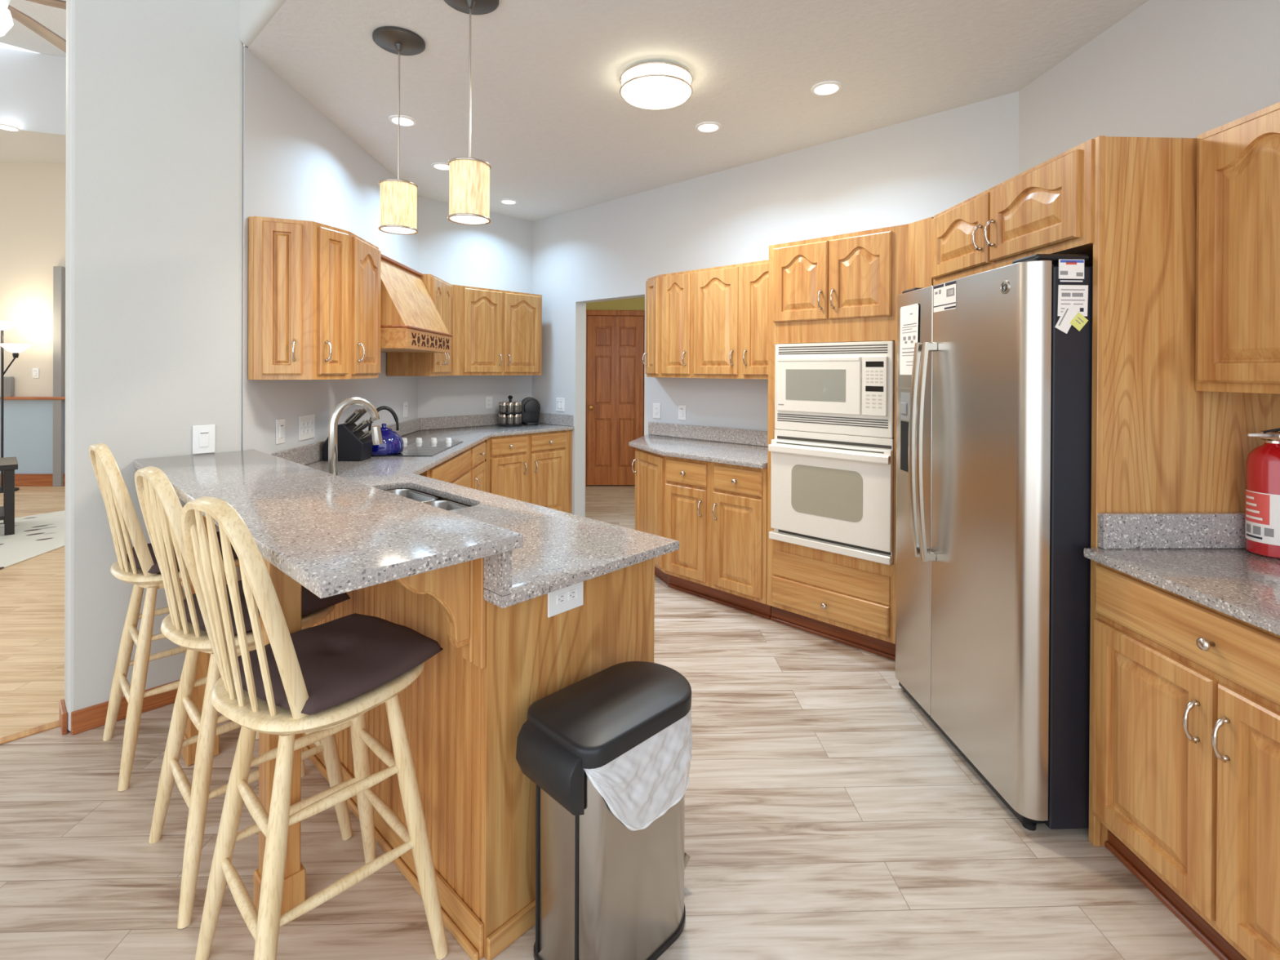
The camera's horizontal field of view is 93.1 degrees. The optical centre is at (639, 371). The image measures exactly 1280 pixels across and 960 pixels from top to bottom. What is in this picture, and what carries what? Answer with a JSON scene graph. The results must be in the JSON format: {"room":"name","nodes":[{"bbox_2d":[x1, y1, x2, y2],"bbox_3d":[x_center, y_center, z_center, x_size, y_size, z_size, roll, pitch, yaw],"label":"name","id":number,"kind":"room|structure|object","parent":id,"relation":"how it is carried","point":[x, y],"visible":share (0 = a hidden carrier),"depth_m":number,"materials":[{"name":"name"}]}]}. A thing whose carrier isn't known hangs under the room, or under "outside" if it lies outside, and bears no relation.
{"room":"kitchen","nodes":[
{"label":"kitchen","id":0,"kind":"room"},
{"bbox_2d":[0,162,66,473],"bbox_3d":[-6.848,-0.569,7.425,5.200,3.920,0.100,0,0,-2],"label":"wall","id":1,"kind":"structure","parent":0,"point":[33,194],"depth_m":7.36,"materials":[{"name":"beige paint"}]},
{"bbox_2d":[0,473,65,486],"bbox_3d":[-6.855,1.317,7.371,5.200,0.150,0.020,0,0,-2],"label":"baseboard","id":2,"kind":"structure","parent":1,"relation":"attached to","point":[20,479],"depth_m":7.35,"materials":[{"name":"brown wood"}]},
{"bbox_2d":[0,396,65,399],"bbox_3d":[-6.849,0.324,7.348,5.200,0.035,0.060,0,0,-2],"label":"trim","id":3,"kind":"structure","parent":1,"relation":"attached to","point":[5,397],"depth_m":7.30,"materials":[{"name":"brown wood"}]},
{"bbox_2d":[4,376,13,396],"bbox_3d":[-7.633,0.182,7.318,0.110,0.240,0.053,0,0,-2],"label":"box","id":4,"kind":"object","parent":3,"relation":"on","point":[8,380],"visible":0.7,"depth_m":7.30,"materials":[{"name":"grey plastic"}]},
{"bbox_2d":[53,266,65,486],"bbox_3d":[-7.038,0.061,7.345,0.100,2.660,0.049,0,0,-2],"label":"trim","id":5,"kind":"structure","parent":1,"relation":"attached to","point":[59,272],"depth_m":7.32,"materials":[{"name":"grey paint"}]},
{"bbox_2d":[0,47,66,163],"bbox_3d":[-6.803,-2.940,6.419,5.200,0.829,2.100,0,0,-2],"label":"ceiling","id":6,"kind":"structure","parent":0,"point":[33,86],"depth_m":6.41,"materials":[{"name":"paint"}]},
{"bbox_2d":[0,123,21,131],"bbox_3d":[-6.539,-2.518,6.266,0.200,0.010,0.200,0,0,43],"label":"recessed light","id":7,"kind":"object","parent":6,"relation":"in","point":[3,126],"visible":1,"depth_m":6.28,"materials":[{"name":"white plastic"}]},
{"bbox_2d":[0,0,244,57],"bbox_3d":[-1.513,-3.367,2.380,12.500,0.100,11.400,0,0,43],"label":"vault","id":8,"kind":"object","parent":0,"point":[54,19],"depth_m":5.93,"materials":[{"name":"paint"}]},
{"bbox_2d":[0,0,66,53],"bbox_3d":[-3.241,-2.502,2.946,1.452,1.649,1.504,0,0,43],"label":"ceiling fan","id":9,"kind":"object","parent":8,"relation":"hanging from","point":[7,11],"visible":0.52,"depth_m":3.20,"materials":[{"name":"brown wood"}]},
{"bbox_2d":[64,0,243,731],"bbox_3d":[-2.096,-0.951,2.650,0.155,4.760,0.592,0,0,43],"label":"wall","id":10,"kind":"structure","parent":0,"point":[154,88],"depth_m":2.55,"materials":[{"name":"beige paint"}]},
{"bbox_2d":[0,720,60,744],"bbox_3d":[-4.121,1.422,0.570,0.050,0.007,5.205,0,0,43],"label":"trim","id":11,"kind":"structure","parent":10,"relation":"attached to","point":[15,736],"depth_m":2.39,"materials":[{"name":"brown wood"}]},
{"bbox_2d":[58,698,67,735],"bbox_3d":[-2.317,1.386,2.437,0.150,0.085,0.016,0,0,43],"label":"baseboard","id":12,"kind":"structure","parent":10,"relation":"attached to","point":[63,714],"depth_m":2.39,"materials":[{"name":"brown wood"}]},
{"bbox_2d":[71,679,180,735],"bbox_3d":[-2.040,1.387,2.601,0.028,0.085,0.585,0,0,43],"label":"baseboard","id":13,"kind":"structure","parent":10,"relation":"attached to","point":[92,717],"depth_m":2.46,"materials":[{"name":"brown wood"}]},
{"bbox_2d":[192,424,215,454],"bbox_3d":[-1.942,0.302,2.703,0.010,0.126,0.082,0,0,43],"label":"light switch","id":14,"kind":"object","parent":10,"relation":"attached to","point":[203,436],"visible":1,"depth_m":2.70,"materials":[{"name":"white plastic"}]},
{"bbox_2d":[239,0,286,47],"bbox_3d":[0.312,-2.398,0.802,5.868,1.809,0.038,0,0,43],"label":"wall","id":15,"kind":"structure","parent":0,"point":[254,15],"depth_m":2.67,"materials":[{"name":"beige paint"}]},
{"bbox_2d":[241,45,418,651],"bbox_3d":[-1.942,-0.045,4.131,0.113,2.941,2.633,0,0,-2],"label":"wall","id":16,"kind":"structure","parent":0,"point":[298,164],"depth_m":3.35,"materials":[{"name":"paint"}]},
{"bbox_2d":[275,418,284,444],"bbox_3d":[-1.848,0.307,3.121,0.011,0.126,0.078,0,0,-2],"label":"light switch","id":17,"kind":"object","parent":16,"relation":"attached to","point":[280,424],"visible":1,"depth_m":3.11,"materials":[{"name":"white plastic"}]},
{"bbox_2d":[298,413,315,440],"bbox_3d":[-1.857,0.310,3.385,0.008,0.135,0.165,0,0,-2],"label":"wall outlet","id":18,"kind":"object","parent":16,"relation":"attached to","point":[306,423],"visible":1,"depth_m":3.38,"materials":[{"name":"white plastic"}]},
{"bbox_2d":[248,216,381,379],"bbox_3d":[-1.651,-0.344,3.197,0.394,0.765,0.721,0,0,-2],"label":"upper cabinet","id":19,"kind":"object","parent":16,"relation":"attached to","point":[314,287],"visible":1,"depth_m":2.93,"materials":[{"name":"brown wood"}]},
{"bbox_2d":[402,401,408,417],"bbox_3d":[-1.908,0.309,4.936,0.011,0.125,0.100,0,0,-2],"label":"light switch","id":20,"kind":"object","parent":16,"relation":"attached to","point":[405,404],"visible":1,"depth_m":4.92,"materials":[{"name":"white plastic"}]},
{"bbox_2d":[380,253,453,352],"bbox_3d":[-1.629,-0.434,4.055,0.496,0.591,0.961,0,0,-2],"label":"range hood","id":21,"kind":"object","parent":16,"relation":"attached to","point":[411,322],"visible":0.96,"depth_m":3.87,"materials":[{"name":"brown wood"}]},
{"bbox_2d":[386,274,451,376],"bbox_3d":[-1.709,-0.349,4.814,0.378,0.765,0.555,0,0,-2],"label":"upper cabinet","id":22,"kind":"object","parent":16,"relation":"attached to","point":[398,364],"visible":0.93,"depth_m":4.56,"materials":[{"name":"brown wood"}]},
{"bbox_2d":[271,412,573,465],"bbox_3d":[-1.641,0.459,4.666,0.995,0.105,3.120,0,0,24],"label":"backsplash","id":23,"kind":"structure","parent":16,"relation":"attached to","point":[313,452],"depth_m":5.31,"materials":[{"name":"stone"}]},
{"bbox_2d":[417,195,532,417],"bbox_3d":[-1.524,-0.047,5.762,0.120,2.941,1.393,0,0,43],"label":"wall","id":24,"kind":"structure","parent":0,"point":[496,255],"depth_m":5.63,"materials":[{"name":"paint"}]},
{"bbox_2d":[485,396,492,408],"bbox_3d":[-1.435,0.296,5.765,0.008,0.118,0.075,0,0,43],"label":"wall outlet","id":25,"kind":"object","parent":24,"relation":"attached to","point":[488,399],"visible":1,"depth_m":5.76,"materials":[{"name":"white plastic"}]},
{"bbox_2d":[450,284,542,375],"bbox_3d":[-1.404,-0.350,5.498,0.402,0.765,1.060,0,0,43],"label":"upper cabinet","id":26,"kind":"object","parent":24,"relation":"attached to","point":[495,332],"visible":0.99,"depth_m":5.40,"materials":[{"name":"brown wood"}]},
{"bbox_2d":[0,484,1220,959],"bbox_3d":[-2.474,1.445,5.052,17.500,0.050,14.000,0,0,43],"label":"floor","id":27,"kind":"structure","parent":0,"point":[828,816],"depth_m":1.86,"materials":[{"name":"beige wood"}]},
{"bbox_2d":[0,320,31,493],"bbox_3d":[-7.333,0.405,7.042,0.420,1.970,0.280,0,0,-2],"label":"floor lamp","id":28,"kind":"object","parent":27,"relation":"on","point":[15,348],"visible":0.96,"depth_m":7.03,"materials":[{"name":"black metal"}]},
{"bbox_2d":[0,510,65,569],"bbox_3d":[-5.396,1.403,3.830,1.811,0.012,4.573,0,0,-9],"label":"area rug","id":29,"kind":"object","parent":27,"relation":"on","point":[34,535],"visible":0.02,"depth_m":5.09,"materials":[{"name":"fabric"}]},
{"bbox_2d":[0,457,17,535],"bbox_3d":[-5.777,1.091,5.178,0.640,0.600,0.640,0,0,43],"label":"end table","id":30,"kind":"object","parent":29,"relation":"on","point":[8,465],"visible":1,"depth_m":5.17,"materials":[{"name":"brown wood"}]},
{"bbox_2d":[88,443,259,791],"bbox_3d":[-1.800,0.846,2.350,0.446,1.177,0.495,0,0,43],"label":"bar stool","id":31,"kind":"object","parent":27,"relation":"on","point":[123,520],"visible":0.63,"depth_m":2.17,"materials":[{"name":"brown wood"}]},
{"bbox_2d":[126,531,237,573],"bbox_3d":[-1.758,0.700,2.397,0.410,0.050,0.396,0,0,39],"label":"seat cushion","id":32,"kind":"object","parent":31,"relation":"on","point":[154,569],"visible":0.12,"depth_m":2.25,"materials":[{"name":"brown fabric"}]},
{"bbox_2d":[134,466,352,928],"bbox_3d":[-1.212,0.851,1.844,0.448,1.177,0.496,0,0,43],"label":"bar stool","id":33,"kind":"object","parent":27,"relation":"on","point":[161,507],"visible":0.59,"depth_m":1.68,"materials":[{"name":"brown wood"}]},
{"bbox_2d":[183,580,350,634],"bbox_3d":[-1.171,0.704,1.892,0.410,0.050,0.396,0,0,37],"label":"seat cushion","id":34,"kind":"object","parent":33,"relation":"on","point":[311,602],"visible":0.16,"depth_m":1.82,"materials":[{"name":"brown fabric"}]},
{"bbox_2d":[181,496,448,959],"bbox_3d":[-0.798,0.854,1.470,0.453,1.177,0.498,0,0,43],"label":"bar stool","id":35,"kind":"object","parent":27,"relation":"on","point":[228,698],"visible":0.86,"depth_m":1.34,"materials":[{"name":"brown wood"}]},
{"bbox_2d":[231,613,443,715],"bbox_3d":[-0.759,0.707,1.520,0.410,0.050,0.396,0,0,31],"label":"seat cushion","id":36,"kind":"object","parent":35,"relation":"on","point":[341,660],"visible":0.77,"depth_m":1.47,"materials":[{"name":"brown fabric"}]},
{"bbox_2d":[181,488,654,959],"bbox_3d":[-0.995,0.922,2.264,1.995,1.029,0.981,0,0,43],"label":"base cabinet","id":37,"kind":"object","parent":27,"relation":"on","point":[464,715],"visible":0.33,"depth_m":1.60,"materials":[{"name":"brown wood"}]},
{"bbox_2d":[133,448,523,598],"bbox_3d":[-1.205,0.389,1.985,2.138,0.034,0.444,0,0,43],"label":"countertop","id":38,"kind":"structure","parent":37,"relation":"on","point":[332,535],"depth_m":1.50,"materials":[{"name":"stone"}]},
{"bbox_2d":[547,581,583,617],"bbox_3d":[-0.202,0.616,1.661,0.008,0.082,0.125,0,0,43],"label":"wall outlet","id":39,"kind":"object","parent":37,"relation":"attached to","point":[562,600],"visible":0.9,"depth_m":1.66,"materials":[{"name":"white plastic"}]},
{"bbox_2d":[556,592,565,604],"bbox_3d":[-0.214,0.616,1.645,0.003,0.028,0.030,0,0,43],"label":"receptacle","id":40,"kind":"object","parent":39,"relation":"attached to","point":[561,597],"depth_m":1.64,"materials":[{"name":"white"}]},
{"bbox_2d":[568,588,577,600],"bbox_3d":[-0.187,0.616,1.675,0.003,0.028,0.030,0,0,43],"label":"receptacle","id":41,"kind":"object","parent":39,"relation":"attached to","point":[572,593],"depth_m":1.67,"materials":[{"name":"white"}]},
{"bbox_2d":[384,448,471,490],"bbox_3d":[-1.531,0.986,3.949,0.698,0.884,0.990,0,0,-2],"label":"base cabinet","id":42,"kind":"object","parent":27,"relation":"on","point":[455,470],"visible":0.06,"depth_m":4.00,"materials":[{"name":"brown wood"}]},
{"bbox_2d":[469,440,485,491],"bbox_3d":[-1.554,0.984,4.696,0.702,0.884,0.500,0,0,-2],"label":"base cabinet","id":43,"kind":"object","parent":27,"relation":"on","point":[477,470],"visible":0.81,"depth_m":4.65,"materials":[{"name":"brown wood"}]},
{"bbox_2d":[484,429,572,513],"bbox_3d":[-1.165,0.984,5.559,0.681,0.884,0.928,0,0,43],"label":"base cabinet","id":44,"kind":"object","parent":27,"relation":"on","point":[535,468],"visible":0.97,"depth_m":5.36,"materials":[{"name":"brown wood"}]},
{"bbox_2d":[271,412,679,608],"bbox_3d":[-1.119,0.474,3.698,1.750,0.146,4.771,0,0,-11],"label":"countertop","id":45,"kind":"structure","parent":44,"relation":"on","point":[560,549],"depth_m":2.14,"materials":[{"name":"stone"}]},
{"bbox_2d":[323,422,373,461],"bbox_3d":[-1.704,0.407,3.547,0.235,0.215,0.130,0,0,1],"label":"knife block","id":46,"kind":"object","parent":45,"relation":"on","point":[350,447],"visible":0.65,"depth_m":3.48,"materials":[{"name":"wood"}]},
{"bbox_2d":[343,408,359,424],"bbox_3d":[-1.664,0.263,3.504,0.091,0.089,0.019,0,0,1],"label":"kitchen knife","id":47,"kind":"object","parent":46,"relation":"on","point":[350,418],"visible":1,"depth_m":3.50,"materials":[{"name":"metal"}]},
{"bbox_2d":[328,396,382,475],"bbox_3d":[-1.096,0.311,2.363,0.130,0.420,0.221,0,0,43],"label":"faucet","id":48,"kind":"object","parent":45,"relation":"on","point":[377,439],"visible":0.67,"depth_m":2.33,"materials":[{"name":"metal"}]},
{"bbox_2d":[371,437,462,456],"bbox_3d":[-1.526,0.495,4.046,0.500,0.038,0.735,0,0,-2],"label":"cooktop","id":49,"kind":"object","parent":45,"relation":"in","point":[417,447],"visible":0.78,"depth_m":4.08,"materials":[{"name":"ceramic"}]},
{"bbox_2d":[368,405,404,455],"bbox_3d":[-1.594,0.361,3.769,0.238,0.295,0.233,0,0,14],"label":"tea kettle","id":50,"kind":"object","parent":49,"relation":"on","point":[393,442],"visible":0.73,"depth_m":3.71,"materials":[{"name":"ceramic"}]},
{"bbox_2d":[385,488,471,510],"bbox_3d":[-0.994,0.648,2.504,0.711,0.190,0.406,0,0,43],"label":"sink","id":51,"kind":"object","parent":45,"relation":"in","point":[426,498],"visible":0.13,"depth_m":2.71,"materials":[{"name":"metal"}]},
{"bbox_2d":[385,488,439,502],"bbox_3d":[-1.122,0.647,2.623,0.361,0.190,0.406,0,0,43],"label":"basin","id":52,"kind":"object","parent":51,"relation":"in","point":[412,494],"depth_m":2.80,"materials":[{"name":"metal"}]},
{"bbox_2d":[422,499,471,510],"bbox_3d":[-0.862,0.649,2.381,0.351,0.190,0.406,0,0,43],"label":"basin","id":53,"kind":"object","parent":51,"relation":"in","point":[446,504],"depth_m":2.59,"materials":[{"name":"metal"}]},
{"bbox_2d":[497,395,523,426],"bbox_3d":[-1.225,0.368,5.727,0.238,0.285,0.238,0,0,43],"label":"spice rack","id":54,"kind":"object","parent":45,"relation":"on","point":[509,397],"visible":0.66,"depth_m":5.64,"materials":[{"name":"black plastic"}]},
{"bbox_2d":[506,413,513,424],"bbox_3d":[-1.207,0.443,5.650,0.055,0.094,0.057,0,0,43],"label":"spice jar","id":55,"kind":"object","parent":54,"relation":"in","point":[510,416],"visible":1,"depth_m":5.63,"materials":[{"name":"silver metal"}]},
{"bbox_2d":[521,396,540,425],"bbox_3d":[-1.063,0.381,5.886,0.190,0.260,0.210,0,0,-18],"label":"coffee maker","id":56,"kind":"object","parent":45,"relation":"on","point":[531,406],"visible":0.94,"depth_m":5.85,"materials":[{"name":"black plastic"}]},
{"bbox_2d":[515,661,691,959],"bbox_3d":[-0.053,1.133,1.562,0.495,0.619,0.265,0,0,-45],"label":"trash can","id":57,"kind":"object","parent":27,"relation":"on","point":[606,890],"visible":0.98,"depth_m":1.43,"materials":[{"name":"silver metal"}]},
{"bbox_2d":[583,708,692,831],"bbox_3d":[0.013,0.979,1.537,0.238,0.219,0.426,0,0,6],"label":"trash bag","id":58,"kind":"object","parent":57,"relation":"on","point":[641,784],"visible":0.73,"depth_m":1.45,"materials":[{"name":"plastic"}]},
{"bbox_2d":[631,448,771,619],"bbox_3d":[0.396,0.995,4.230,1.490,0.884,0.735,0,0,43],"label":"base cabinet","id":59,"kind":"object","parent":27,"relation":"on","point":[717,513],"visible":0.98,"depth_m":3.77,"materials":[{"name":"brown wood"}]},
{"bbox_2d":[628,421,767,468],"bbox_3d":[0.381,0.485,4.258,1.544,0.136,0.717,0,0,43],"label":"countertop","id":60,"kind":"structure","parent":59,"relation":"on","point":[735,446],"depth_m":4.33,"materials":[{"name":"stone"}]},
{"bbox_2d":[766,217,933,660],"bbox_3d":[1.277,0.362,3.397,0.917,2.165,0.748,0,0,43],"label":"tall cabinet","id":61,"kind":"object","parent":27,"relation":"on","point":[846,287],"visible":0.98,"depth_m":3.19,"materials":[{"name":"brown wood"}]},
{"bbox_2d":[768,429,893,564],"bbox_3d":[1.153,0.640,3.392,0.682,0.619,0.568,0,0,43],"label":"oven","id":62,"kind":"object","parent":61,"relation":"in","point":[830,492],"visible":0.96,"depth_m":3.17,"materials":[{"name":"metal"}]},
{"bbox_2d":[774,341,894,438],"bbox_3d":[1.122,0.088,3.344,0.660,0.482,0.384,0,0,43],"label":"microwave oven","id":63,"kind":"object","parent":61,"relation":"in","point":[840,388],"visible":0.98,"depth_m":3.18,"materials":[{"name":"plastic"}]},
{"bbox_2d":[895,253,1093,831],"bbox_3d":[1.551,0.543,2.333,0.910,1.812,0.914,0,0,-2],"label":"refrigerator","id":64,"kind":"object","parent":27,"relation":"on","point":[993,419],"visible":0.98,"depth_m":1.97,"materials":[{"name":"silver metal"}]},
{"bbox_2d":[899,303,918,374],"bbox_3d":[1.160,-0.136,2.615,0.001,0.300,0.165,0,0,-2],"label":"paper notice","id":65,"kind":"object","parent":64,"relation":"attached to","point":[908,313],"visible":0.89,"depth_m":2.62,"materials":[{"name":"grey"}]},
{"bbox_2d":[933,280,955,312],"bbox_3d":[1.174,-0.288,2.338,0.001,0.105,0.160,0,0,-2],"label":"sticker","id":66,"kind":"object","parent":64,"relation":"attached to","point":[944,295],"visible":1,"depth_m":2.33,"materials":[{"name":"paper"}]},
{"bbox_2d":[933,302,955,307],"bbox_3d":[1.173,-0.257,2.338,0.002,0.004,0.160,0,0,-2],"label":"print","id":67,"kind":"object","parent":66,"relation":"attached to","point":[953,302],"depth_m":2.33},
{"bbox_2d":[946,287,954,297],"bbox_3d":[1.175,-0.300,2.296,0.001,0.030,0.055,0,0,-2],"label":"print","id":68,"kind":"object","parent":66,"relation":"on","point":[953,288],"depth_m":2.29},
{"bbox_2d":[1054,304,1078,333],"bbox_3d":[1.316,-0.162,1.870,0.076,0.091,0.001,0,0,-2],"label":"paper note","id":69,"kind":"object","parent":64,"relation":"attached to","point":[1063,324],"visible":1,"depth_m":1.87,"materials":[{"name":"grey"}]},
{"bbox_2d":[1058,308,1068,325],"bbox_3d":[1.305,-0.168,1.869,0.004,0.060,0.001,28,-1,-2],"label":"print","id":70,"kind":"object","parent":69,"relation":"attached to","point":[1067,308],"depth_m":1.87},
{"bbox_2d":[1058,279,1084,283],"bbox_3d":[1.331,-0.279,1.871,0.080,0.012,0.002,0,0,-2],"label":"magnet","id":71,"kind":"object","parent":64,"relation":"attached to","point":[1060,281],"visible":1,"depth_m":1.87},
{"bbox_2d":[1058,259,1084,279],"bbox_3d":[1.331,-0.316,1.871,0.080,0.060,0.002,0,0,-2],"label":"paper note","id":72,"kind":"object","parent":64,"relation":"attached to","point":[1068,268],"visible":1,"depth_m":1.87,"materials":[{"name":"paper"}]},
{"bbox_2d":[1060,259,1084,262],"bbox_3d":[1.332,-0.340,1.870,0.074,0.008,0.001,0,0,-2],"label":"print","id":73,"kind":"object","parent":72,"relation":"on","point":[1061,260],"depth_m":1.87},
{"bbox_2d":[1057,284,1088,316],"bbox_3d":[1.336,-0.219,1.872,0.096,0.096,0.001,0,0,-2],"label":"paper note","id":74,"kind":"object","parent":64,"relation":"attached to","point":[1076,296],"visible":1,"depth_m":1.87,"materials":[{"name":"grey"}]},
{"bbox_2d":[1069,311,1088,331],"bbox_3d":[1.354,-0.154,1.870,0.059,0.059,0.001,0,0,-2],"label":"sticky note","id":75,"kind":"object","parent":64,"relation":"attached to","point":[1078,322],"visible":1,"depth_m":1.87,"materials":[{"name":"yellow"}]},
{"bbox_2d":[1088,135,1279,846],"bbox_3d":[1.724,0.367,1.869,0.667,2.167,0.024,0,0,-2],"label":"end panel","id":76,"kind":"object","parent":27,"relation":"on","point":[1160,444],"visible":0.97,"depth_m":1.85,"materials":[{"name":"brown wood"}]},
{"bbox_2d":[1092,560,1279,959],"bbox_3d":[1.697,1.010,1.458,0.722,0.884,0.800,0,0,-2],"label":"base cabinet","id":77,"kind":"object","parent":27,"relation":"on","point":[1186,755],"visible":1,"depth_m":1.51,"materials":[{"name":"brown wood"}]},
{"bbox_2d":[1084,512,1279,635],"bbox_3d":[1.714,0.500,1.433,0.698,0.136,0.848,0,0,-2],"label":"countertop","id":78,"kind":"structure","parent":77,"relation":"on","point":[1203,558],"depth_m":1.74,"materials":[{"name":"stone"}]},
{"bbox_2d":[1244,427,1279,559],"bbox_3d":[1.862,0.348,1.768,0.136,0.379,0.130,0,0,43],"label":"fire extinguisher","id":79,"kind":"object","parent":78,"relation":"on","point":[1262,517],"visible":1,"depth_m":1.76,"materials":[{"name":"metal"}]},
{"bbox_2d":[586,297,644,434],"bbox_3d":[0.171,0.051,7.628,3.960,2.750,0.160,0,0,-2],"label":"wall","id":80,"kind":"structure","parent":0,"point":[632,304],"depth_m":7.53,"materials":[{"name":"yellow paint"}]},
{"bbox_2d":[586,315,644,484],"bbox_3d":[-0.308,0.360,7.520,0.705,2.104,0.115,0,0,-2],"label":"door","id":81,"kind":"structure","parent":80,"relation":"in","point":[615,344],"depth_m":7.53,"materials":[{"name":"brown wood"}]},
{"bbox_2d":[585,310,644,486],"bbox_3d":[-0.308,0.332,7.523,0.855,2.185,0.022,0,0,-2],"label":"trim","id":82,"kind":"structure","parent":80,"relation":"attached to","point":[598,313],"depth_m":7.51,"materials":[{"name":"brown wood"}]},
{"bbox_2d":[244,0,1148,221],"bbox_3d":[0.684,-1.558,2.613,7.790,0.120,3.117,0,0,43],"label":"ceiling","id":83,"kind":"structure","parent":0,"point":[555,130],"depth_m":3.05,"materials":[{"name":"paint"}]},
{"bbox_2d":[372,26,425,235],"bbox_3d":[-1.096,-1.073,2.757,0.224,0.866,0.224,0,0,43],"label":"pendant lamp","id":84,"kind":"object","parent":83,"relation":"hanging from","point":[398,197],"visible":1,"depth_m":2.71,"materials":[{"name":"grey metal"}]},
{"bbox_2d":[381,226,414,232],"bbox_3d":[-1.098,-0.648,2.758,0.144,0.003,0.144,0,0,43],"label":"diffuser","id":85,"kind":"object","parent":84,"relation":"attached to","point":[386,229],"depth_m":2.77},
{"bbox_2d":[388,115,416,126],"bbox_3d":[-1.427,-1.506,3.648,0.156,0.008,0.156,0,0,43],"label":"recessed light","id":86,"kind":"object","parent":83,"relation":"in","point":[405,121],"visible":0.93,"depth_m":3.64,"materials":[{"name":"white plastic"}]},
{"bbox_2d":[431,162,448,170],"bbox_3d":[-1.453,-1.509,4.467,0.156,0.008,0.156,0,0,43],"label":"recessed light","id":87,"kind":"object","parent":83,"relation":"in","point":[439,166],"visible":0.73,"depth_m":4.45,"materials":[{"name":"white plastic"}]},
{"bbox_2d":[444,0,498,225],"bbox_3d":[-0.680,-1.054,2.426,0.224,0.898,0.224,0,0,43],"label":"pendant lamp","id":88,"kind":"object","parent":83,"relation":"hanging from","point":[468,177],"visible":1,"depth_m":2.38,"materials":[{"name":"grey metal"}]},
{"bbox_2d":[450,215,488,222],"bbox_3d":[-0.682,-0.613,2.427,0.144,0.003,0.144,0,0,43],"label":"diffuser","id":89,"kind":"object","parent":88,"relation":"attached to","point":[455,219],"depth_m":2.43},
{"bbox_2d":[499,199,517,204],"bbox_3d":[-1.169,-1.510,5.399,0.156,0.008,0.156,0,0,43],"label":"recessed light","id":90,"kind":"object","parent":83,"relation":"in","point":[510,202],"visible":1,"depth_m":5.39,"materials":[{"name":"white plastic"}]},
{"bbox_2d":[619,61,693,109],"bbox_3d":[0.082,-1.441,3.076,0.372,0.120,0.372,0,0,43],"label":"flush ceiling light","id":91,"kind":"object","parent":83,"relation":"attached to","point":[652,85],"visible":1,"depth_m":2.98,"materials":[{"name":"glass"}]},
{"bbox_2d":[695,121,720,133],"bbox_3d":[0.419,-1.497,3.721,0.156,0.008,0.156,0,0,43],"label":"recessed light","id":92,"kind":"object","parent":83,"relation":"in","point":[706,126],"visible":1,"depth_m":3.71,"materials":[{"name":"white plastic"}]},
{"bbox_2d":[811,80,841,95],"bbox_3d":[0.984,-1.493,3.203,0.156,0.008,0.156,0,0,43],"label":"recessed light","id":93,"kind":"object","parent":83,"relation":"in","point":[829,87],"visible":1,"depth_m":3.20,"materials":[{"name":"white plastic"}]},
{"bbox_2d":[531,91,1018,516],"bbox_3d":[0.520,-0.034,4.713,4.299,2.941,0.130,0,0,43],"label":"wall","id":94,"kind":"structure","parent":0,"point":[913,171],"depth_m":4.48,"materials":[{"name":"paint"}]},
{"bbox_2d":[555,397,564,411],"bbox_3d":[-0.767,0.317,5.820,0.125,0.128,0.010,0,0,43],"label":"light switch","id":95,"kind":"object","parent":94,"relation":"attached to","point":[560,402],"visible":1,"depth_m":5.82,"materials":[{"name":"white plastic"}]},
{"bbox_2d":[653,403,660,418],"bbox_3d":[0.136,0.322,4.976,0.082,0.125,0.008,0,0,43],"label":"wall outlet","id":96,"kind":"object","parent":94,"relation":"attached to","point":[656,406],"visible":1,"depth_m":4.97,"materials":[{"name":"white plastic"}]},
{"bbox_2d":[678,404,685,420],"bbox_3d":[0.331,0.323,4.792,0.078,0.118,0.010,0,0,43],"label":"light switch","id":97,"kind":"object","parent":94,"relation":"attached to","point":[682,408],"visible":1,"depth_m":4.79,"materials":[{"name":"white plastic"}]},
{"bbox_2d":[642,259,768,378],"bbox_3d":[0.527,-0.337,4.350,1.472,0.765,0.383,0,0,43],"label":"upper cabinet","id":98,"kind":"object","parent":94,"relation":"attached to","point":[709,322],"visible":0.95,"depth_m":4.19,"materials":[{"name":"brown wood"}]},
{"bbox_2d":[648,421,767,446],"bbox_3d":[0.627,0.470,4.505,1.515,0.106,0.021,0,0,43],"label":"backsplash","id":99,"kind":"structure","parent":94,"relation":"attached to","point":[757,437],"depth_m":4.58,"materials":[{"name":"stone"}]},
{"bbox_2d":[1018,0,1279,173],"bbox_3d":[2.144,-0.015,1.068,0.127,2.941,4.393,0,0,-2],"label":"wall","id":100,"kind":"structure","parent":0,"point":[1167,68],"depth_m":2.38,"materials":[{"name":"paint"}]},
{"bbox_2d":[931,138,1093,285],"bbox_3d":[1.676,-0.556,2.344,0.722,0.320,0.938,0,0,-2],"label":"upper cabinet","id":101,"kind":"object","parent":100,"relation":"attached to","point":[1046,207],"visible":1,"depth_m":2.17,"materials":[{"name":"brown wood"}]},
{"bbox_2d":[1097,512,1245,549],"bbox_3d":[1.735,0.485,1.434,0.655,0.105,0.848,0,0,-2],"label":"backsplash","id":102,"kind":"structure","parent":100,"relation":"attached to","point":[1116,531],"depth_m":1.83,"materials":[{"name":"stone"}]},
{"bbox_2d":[1195,102,1279,394],"bbox_3d":[1.879,-0.329,1.459,0.372,0.780,0.800,0,0,-2],"label":"upper cabinet","id":103,"kind":"object","parent":100,"relation":"attached to","point":[1237,345],"visible":1,"depth_m":1.71,"materials":[{"name":"brown wood"}]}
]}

